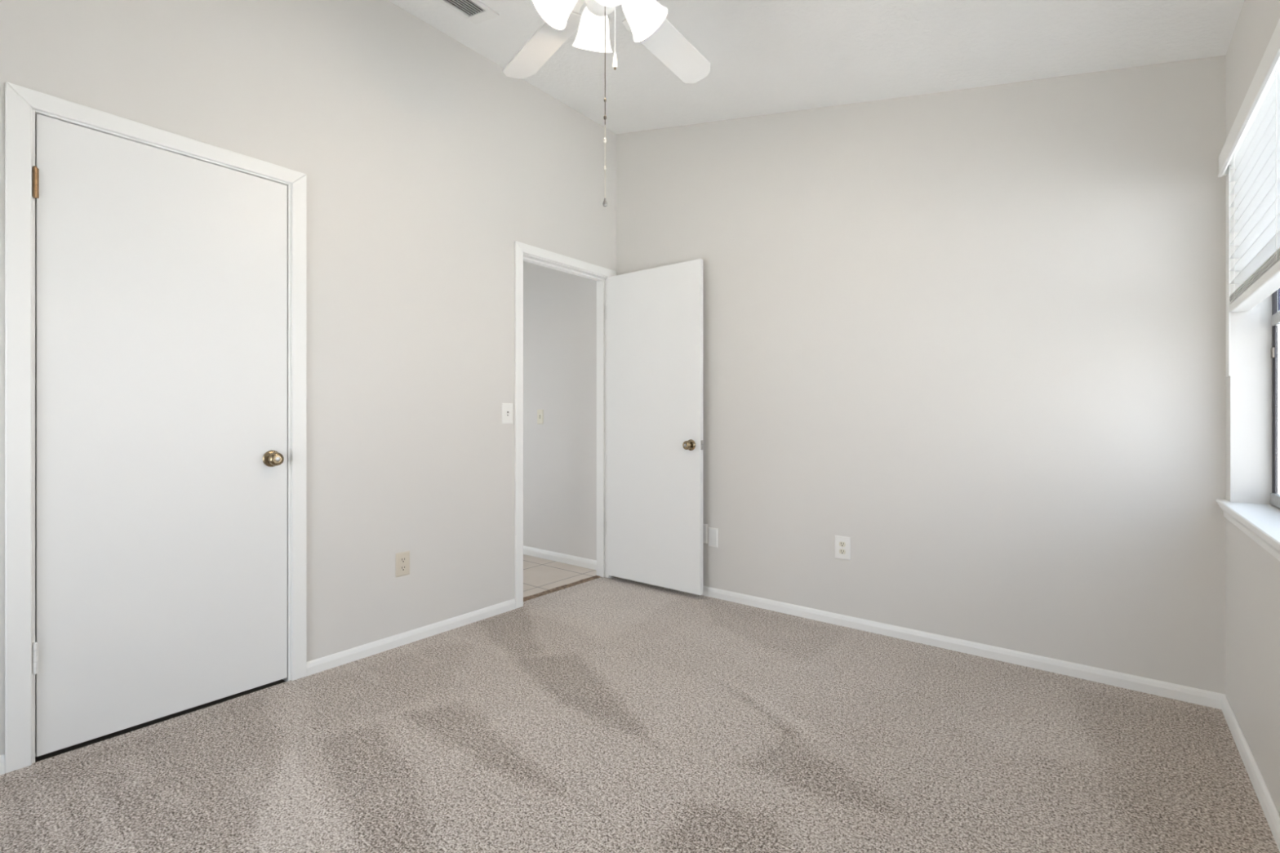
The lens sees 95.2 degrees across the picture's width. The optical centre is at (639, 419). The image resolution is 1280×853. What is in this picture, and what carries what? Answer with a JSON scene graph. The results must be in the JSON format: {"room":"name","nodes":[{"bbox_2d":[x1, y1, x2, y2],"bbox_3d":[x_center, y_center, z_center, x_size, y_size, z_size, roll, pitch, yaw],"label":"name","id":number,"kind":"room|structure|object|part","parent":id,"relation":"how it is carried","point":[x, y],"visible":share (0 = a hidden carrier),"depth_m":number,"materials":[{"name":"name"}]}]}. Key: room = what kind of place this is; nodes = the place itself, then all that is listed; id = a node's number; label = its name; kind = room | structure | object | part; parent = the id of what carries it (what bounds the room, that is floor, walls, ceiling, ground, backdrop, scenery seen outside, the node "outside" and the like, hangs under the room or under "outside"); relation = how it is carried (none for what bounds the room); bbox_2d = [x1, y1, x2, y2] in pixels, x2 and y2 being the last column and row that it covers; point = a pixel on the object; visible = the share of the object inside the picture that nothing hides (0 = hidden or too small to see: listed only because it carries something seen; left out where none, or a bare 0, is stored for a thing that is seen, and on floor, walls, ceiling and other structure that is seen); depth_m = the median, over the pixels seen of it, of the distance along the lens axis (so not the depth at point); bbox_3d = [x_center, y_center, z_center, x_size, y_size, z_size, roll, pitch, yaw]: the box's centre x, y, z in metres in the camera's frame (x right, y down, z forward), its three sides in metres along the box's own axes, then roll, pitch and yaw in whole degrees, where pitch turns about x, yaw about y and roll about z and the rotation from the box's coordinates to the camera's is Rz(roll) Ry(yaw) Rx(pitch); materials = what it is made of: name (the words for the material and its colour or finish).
{"room":"empty bedroom","nodes":[
{"label":"empty bedroom","id":0,"kind":"room"},
{"bbox_2d":[0,0,616,762],"bbox_3d":[-1.746,-0.425,2.667,0.780,3.130,4.110,0,0,38],"label":"wall","id":1,"kind":"structure","parent":0,"point":[424,164],"depth_m":2.72,"materials":[{"name":"beige paint"}]},
{"bbox_2d":[0,754,4,775],"bbox_3d":[-2.295,1.053,1.336,0.013,0.058,1.143,0,0,38],"label":"baseboard","id":2,"kind":"structure","parent":1,"relation":"attached to","point":[2,757],"depth_m":1.78,"materials":[{"name":"white paint"}]},
{"bbox_2d":[4,81,306,773],"bbox_3d":[-1.717,0.030,2.156,0.132,2.120,0.860,0,0,38],"label":"door frame","id":3,"kind":"structure","parent":1,"relation":"attached to","point":[22,104],"depth_m":1.82,"materials":[{"name":"white paint"}]},
{"bbox_3d":[-1.921,0.025,1.805,0.015,2.109,0.057,0,0,38],"label":"casing","id":4,"kind":"part","parent":3,"relation":"part of","materials":[{"name":"white paint"}]},
{"bbox_3d":[-1.672,-1.002,2.120,0.015,0.056,0.857,0,0,38],"label":"head casing","id":5,"kind":"part","parent":3,"relation":"part of","materials":[{"name":"white paint"}]},
{"bbox_3d":[-1.422,0.025,2.435,0.015,2.109,0.057,0,0,38],"label":"casing","id":6,"kind":"part","parent":3,"relation":"part of","materials":[{"name":"white paint"}]},
{"bbox_2d":[32,114,287,756],"bbox_3d":[-1.670,0.051,2.114,0.099,2.030,0.736,0,0,38],"label":"door","id":7,"kind":"structure","parent":1,"relation":"in","point":[161,276],"depth_m":2.06,"materials":[{"name":"white paint"}]},
{"bbox_3d":[-1.486,0.159,2.360,0.011,0.067,0.067,0,0,38],"label":"knob","id":8,"kind":"part","parent":7,"relation":"part of","materials":[{"name":"gold metal"}]},
{"bbox_3d":[-1.463,0.159,2.341,0.052,0.054,0.054,0,0,38],"label":"knob handle","id":9,"kind":"part","parent":7,"relation":"part of","materials":[{"name":"gold metal"}]},
{"bbox_2d":[395,551,409,577],"bbox_3d":[-1.137,0.694,2.801,0.007,0.114,0.072,0,0,38],"label":"electrical outlet","id":10,"kind":"object","parent":1,"relation":"attached to","point":[402,559],"visible":1,"depth_m":2.80,"materials":[{"name":"beige plastic"}]},
{"bbox_2d":[400,564,406,571],"bbox_3d":[-1.135,0.714,2.800,0.002,0.025,0.034,0,0,38],"label":"receptacle","id":11,"kind":"object","parent":10,"relation":"attached to","point":[402,567],"depth_m":2.80,"materials":[{"name":"beige plastic"}]},
{"bbox_2d":[400,556,406,563],"bbox_3d":[-1.135,0.674,2.800,0.002,0.025,0.034,0,0,38],"label":"receptacle","id":12,"kind":"object","parent":10,"relation":"attached to","point":[402,559],"depth_m":2.80,"materials":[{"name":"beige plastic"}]},
{"bbox_2d":[306,599,515,675],"bbox_3d":[-1.060,1.053,2.895,0.013,0.058,1.115,0,0,38],"label":"baseboard","id":13,"kind":"structure","parent":1,"relation":"attached to","point":[351,655],"depth_m":2.80,"materials":[{"name":"white paint"}]},
{"bbox_2d":[502,403,512,423],"bbox_3d":[-0.742,-0.032,3.291,0.018,0.117,0.078,0,0,38],"label":"light switch","id":14,"kind":"object","parent":1,"relation":"attached to","point":[507,408],"visible":1,"depth_m":3.29,"materials":[{"name":"white plastic"}]},
{"bbox_2d":[514,240,616,608],"bbox_3d":[-0.485,0.036,3.711,0.132,2.107,0.878,0,0,38],"label":"door frame","id":15,"kind":"structure","parent":1,"relation":"attached to","point":[522,251],"depth_m":3.53,"materials":[{"name":"white paint"}]},
{"bbox_3d":[-0.695,0.032,3.352,0.015,2.096,0.054,0,0,38],"label":"casing","id":16,"kind":"part","parent":15,"relation":"part of","materials":[{"name":"white paint"}]},
{"bbox_3d":[-0.439,-0.990,3.675,0.015,0.054,0.875,0,0,38],"label":"head casing","id":17,"kind":"part","parent":15,"relation":"part of","materials":[{"name":"white paint"}]},
{"bbox_2d":[606,258,703,595],"bbox_3d":[0.060,0.046,3.704,0.765,2.008,0.100,0,0,39],"label":"door","id":18,"kind":"structure","parent":1,"relation":"in","point":[655,445],"depth_m":3.69,"materials":[{"name":"white paint"}]},
{"bbox_3d":[0.286,0.155,3.493,0.054,0.054,0.052,0,0,38],"label":"knob handle","id":19,"kind":"part","parent":18,"relation":"part of","materials":[{"name":"gold metal"}]},
{"bbox_3d":[0.304,0.155,3.516,0.067,0.067,0.011,0,0,38],"label":"knob","id":20,"kind":"part","parent":18,"relation":"part of","materials":[{"name":"gold metal"}]},
{"bbox_2d":[523,554,596,597],"bbox_3d":[-1.776,1.106,4.151,2.460,0.048,1.900,0,0,38],"label":"floor","id":21,"kind":"structure","parent":0,"point":[540,575],"depth_m":4.08,"materials":[{"name":"beige tile"}]},
{"bbox_2d":[523,575,601,601],"bbox_3d":[-0.515,1.101,3.734,0.067,0.039,0.792,0,0,38],"label":"threshold","id":22,"kind":"object","parent":21,"relation":"on","point":[562,587],"visible":0.41,"depth_m":3.74,"materials":[{"name":"brown wood"}]},
{"bbox_2d":[0,577,1279,852],"bbox_3d":[-0.258,1.105,1.551,3.049,0.050,4.010,0,0,38],"label":"floor","id":23,"kind":"structure","parent":0,"point":[602,714],"depth_m":1.87,"materials":[{"name":"beige carpet"}]},
{"bbox_2d":[387,0,1244,133],"bbox_3d":[-0.211,-1.705,1.501,3.314,0.779,4.290,0,0,38],"label":"ceiling","id":24,"kind":"structure","parent":0,"point":[765,57],"depth_m":2.54,"materials":[{"name":"white paint"}]},
{"bbox_2d":[437,0,499,24],"bbox_3d":[-0.850,-1.894,2.607,0.181,0.045,0.410,0,0,38],"label":"ceiling vent","id":25,"kind":"object","parent":24,"relation":"in","point":[473,11],"visible":1,"depth_m":2.70,"materials":[{"name":"white metal"}]},
{"bbox_2d":[502,0,710,206],"bbox_3d":[-0.101,-1.163,1.840,1.219,1.054,1.183,0,0,38],"label":"ceiling fan","id":26,"kind":"object","parent":24,"relation":"hanging from","point":[646,20],"visible":1,"depth_m":1.98,"materials":[{"name":"white plastic"}]},
{"bbox_3d":[-0.360,-1.352,2.126,0.126,0.030,0.460,0,0,-37],"label":"blade","id":27,"kind":"part","parent":26,"relation":"part of","materials":[{"name":"white wood"}]},
{"bbox_3d":[-0.264,-1.274,1.768,0.136,0.151,0.142,0,0,38],"label":"lamp shade","id":28,"kind":"part","parent":26,"relation":"part of","materials":[{"name":"white glass"}]},
{"bbox_3d":[-0.240,-1.292,1.772,0.057,0.074,0.063,0,0,38],"label":"bulb","id":29,"kind":"part","parent":26,"relation":"part of","materials":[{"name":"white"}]},
{"bbox_3d":[-0.153,-1.274,1.943,0.142,0.151,0.136,0,0,38],"label":"lamp shade","id":30,"kind":"part","parent":26,"relation":"part of","materials":[{"name":"white glass"}]},
{"bbox_3d":[-0.105,-0.649,1.750,0.014,0.025,0.014,0,0,38],"label":"pull knob","id":31,"kind":"part","parent":26,"relation":"part of","materials":[{"name":"metal"}]},
{"bbox_3d":[-0.105,-1.087,1.750,0.003,0.410,0.003,0,0,-29],"label":"pull chain","id":32,"kind":"part","parent":26,"relation":"part of","materials":[{"name":"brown metal"}]},
{"bbox_3d":[-0.088,-1.274,1.657,0.142,0.151,0.136,0,0,38],"label":"lamp shade","id":33,"kind":"part","parent":26,"relation":"part of","materials":[{"name":"white glass"}]},
{"bbox_3d":[-0.076,-1.199,1.770,0.003,0.186,0.003,0,0,16],"label":"pull chain","id":34,"kind":"part","parent":26,"relation":"part of","materials":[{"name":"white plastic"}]},
{"bbox_3d":[0.022,-1.274,1.832,0.136,0.151,0.142,0,0,38],"label":"lamp shade","id":35,"kind":"part","parent":26,"relation":"part of","materials":[{"name":"white glass"}]},
{"bbox_3d":[0.116,-1.352,2.128,0.126,0.030,0.460,0,0,35],"label":"blade","id":36,"kind":"part","parent":26,"relation":"part of","materials":[{"name":"white wood"}]},
{"bbox_2d":[523,55,1226,694],"bbox_3d":[0.091,-0.430,3.921,5.672,3.120,0.140,0,0,38],"label":"wall","id":37,"kind":"structure","parent":0,"point":[972,339],"depth_m":2.73,"materials":[{"name":"beige paint"}]},
{"bbox_2d":[537,409,543,423],"bbox_3d":[-0.786,-0.020,4.566,0.070,0.114,0.018,0,0,38],"label":"light switch","id":38,"kind":"object","parent":37,"relation":"attached to","point":[540,412],"visible":1,"depth_m":4.56,"materials":[{"name":"beige plastic"}]},
{"bbox_2d":[523,545,596,569],"bbox_3d":[-1.194,1.049,4.893,2.450,0.066,0.013,0,0,38],"label":"baseboard","id":39,"kind":"structure","parent":37,"relation":"attached to","point":[545,554],"depth_m":4.42,"materials":[{"name":"white paint"}]},
{"bbox_2d":[702,524,707,543],"bbox_3d":[0.386,0.702,3.594,0.070,0.118,0.006,0,0,38],"label":"cover plate","id":40,"kind":"object","parent":37,"relation":"attached to","point":[704,526],"visible":0.54,"depth_m":3.58,"materials":[{"name":"white plastic"}]},
{"bbox_2d":[707,527,718,547],"bbox_3d":[0.443,0.718,3.548,0.070,0.118,0.006,0,0,38],"label":"cover plate","id":41,"kind":"object","parent":37,"relation":"attached to","point":[713,533],"visible":1,"depth_m":3.54,"materials":[{"name":"white plastic"}]},
{"bbox_2d":[835,535,850,560],"bbox_3d":[1.060,0.673,3.059,0.083,0.122,0.007,0,0,38],"label":"electrical outlet","id":42,"kind":"object","parent":37,"relation":"attached to","point":[842,544],"visible":1,"depth_m":3.06,"materials":[{"name":"white plastic"}]},
{"bbox_2d":[839,548,845,554],"bbox_3d":[1.059,0.693,3.057,0.034,0.025,0.002,0,0,38],"label":"receptacle","id":43,"kind":"object","parent":42,"relation":"attached to","point":[842,551],"depth_m":3.06,"materials":[{"name":"beige plastic"}]},
{"bbox_2d":[839,541,845,546],"bbox_3d":[1.059,0.653,3.057,0.034,0.025,0.002,0,0,38],"label":"receptacle","id":44,"kind":"object","parent":42,"relation":"attached to","point":[842,544],"depth_m":3.06,"materials":[{"name":"beige plastic"}]},
{"bbox_2d":[702,586,1225,709],"bbox_3d":[1.013,1.053,3.094,2.974,0.058,0.013,0,0,38],"label":"baseboard","id":45,"kind":"structure","parent":37,"relation":"attached to","point":[1168,690],"depth_m":2.63,"materials":[{"name":"white paint"}]},
{"bbox_2d":[1226,0,1279,814],"bbox_3d":[0.950,-0.128,0.529,0.113,2.516,4.110,0,0,38],"label":"wall","id":46,"kind":"structure","parent":0,"point":[1252,573],"depth_m":2.00,"materials":[{"name":"beige paint"}]},
{"bbox_2d":[1226,164,1230,377],"bbox_3d":[2.139,-0.538,2.123,0.004,0.764,0.065,0,0,38],"label":"trim","id":47,"kind":"structure","parent":46,"relation":"attached to","point":[1228,176],"depth_m":2.11,"materials":[{"name":"white paint"}]},
{"bbox_2d":[1215,288,1279,561],"bbox_3d":[1.373,-0.303,1.085,0.139,1.333,2.706,0,0,38],"label":"window","id":48,"kind":"structure","parent":46,"relation":"in","point":[1260,522],"depth_m":1.97,"materials":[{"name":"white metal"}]},
{"bbox_3d":[1.368,0.307,1.089,0.128,0.020,2.706,0,0,38],"label":"sill","id":49,"kind":"part","parent":48,"relation":"part of","materials":[{"name":"white paint"}]},
{"bbox_3d":[1.424,0.274,1.052,0.015,0.038,2.473,0,0,38],"label":"sash rail","id":50,"kind":"part","parent":48,"relation":"part of","materials":[{"name":"grey metal"}]},
{"bbox_3d":[1.424,-0.333,1.047,0.010,1.275,2.510,0,0,38],"label":"frame","id":51,"kind":"part","parent":48,"relation":"part of","materials":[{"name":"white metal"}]},
{"bbox_3d":[1.422,-0.340,1.048,0.013,0.036,2.466,0,0,38],"label":"meeting rail","id":52,"kind":"part","parent":48,"relation":"part of","materials":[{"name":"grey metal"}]},
{"bbox_3d":[1.427,-0.653,1.045,0.002,0.590,2.466,0,0,38],"label":"pane","id":53,"kind":"part","parent":48,"relation":"part of","materials":[{"name":"clear glass"}]},
{"bbox_3d":[1.424,-0.034,1.047,0.003,0.577,2.420,0,0,38],"label":"pane","id":54,"kind":"part","parent":48,"relation":"part of","materials":[{"name":"clear glass"}]},
{"bbox_2d":[1217,18,1279,312],"bbox_3d":[1.352,-0.674,1.111,0.081,0.584,2.560,0,0,38],"label":"window blind","id":55,"kind":"object","parent":46,"relation":"attached to","point":[1251,146],"visible":1,"depth_m":1.74,"materials":[{"name":"white paint"}]},
{"bbox_3d":[1.360,-0.397,1.103,0.050,0.030,2.494,0,0,38],"label":"rail","id":56,"kind":"part","parent":55,"relation":"part of","materials":[{"name":"white paint"}]},
{"bbox_3d":[1.671,-0.660,1.495,0.059,0.500,0.002,0,0,38],"label":"ladder cord","id":57,"kind":"part","parent":55,"relation":"part of","materials":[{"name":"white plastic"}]},
{"bbox_2d":[1221,694,1279,851],"bbox_3d":[0.932,1.053,0.608,0.013,0.058,4.010,0,0,38],"label":"baseboard","id":58,"kind":"structure","parent":46,"relation":"attached to","point":[1271,813],"depth_m":1.72,"materials":[{"name":"white paint"}]}
]}

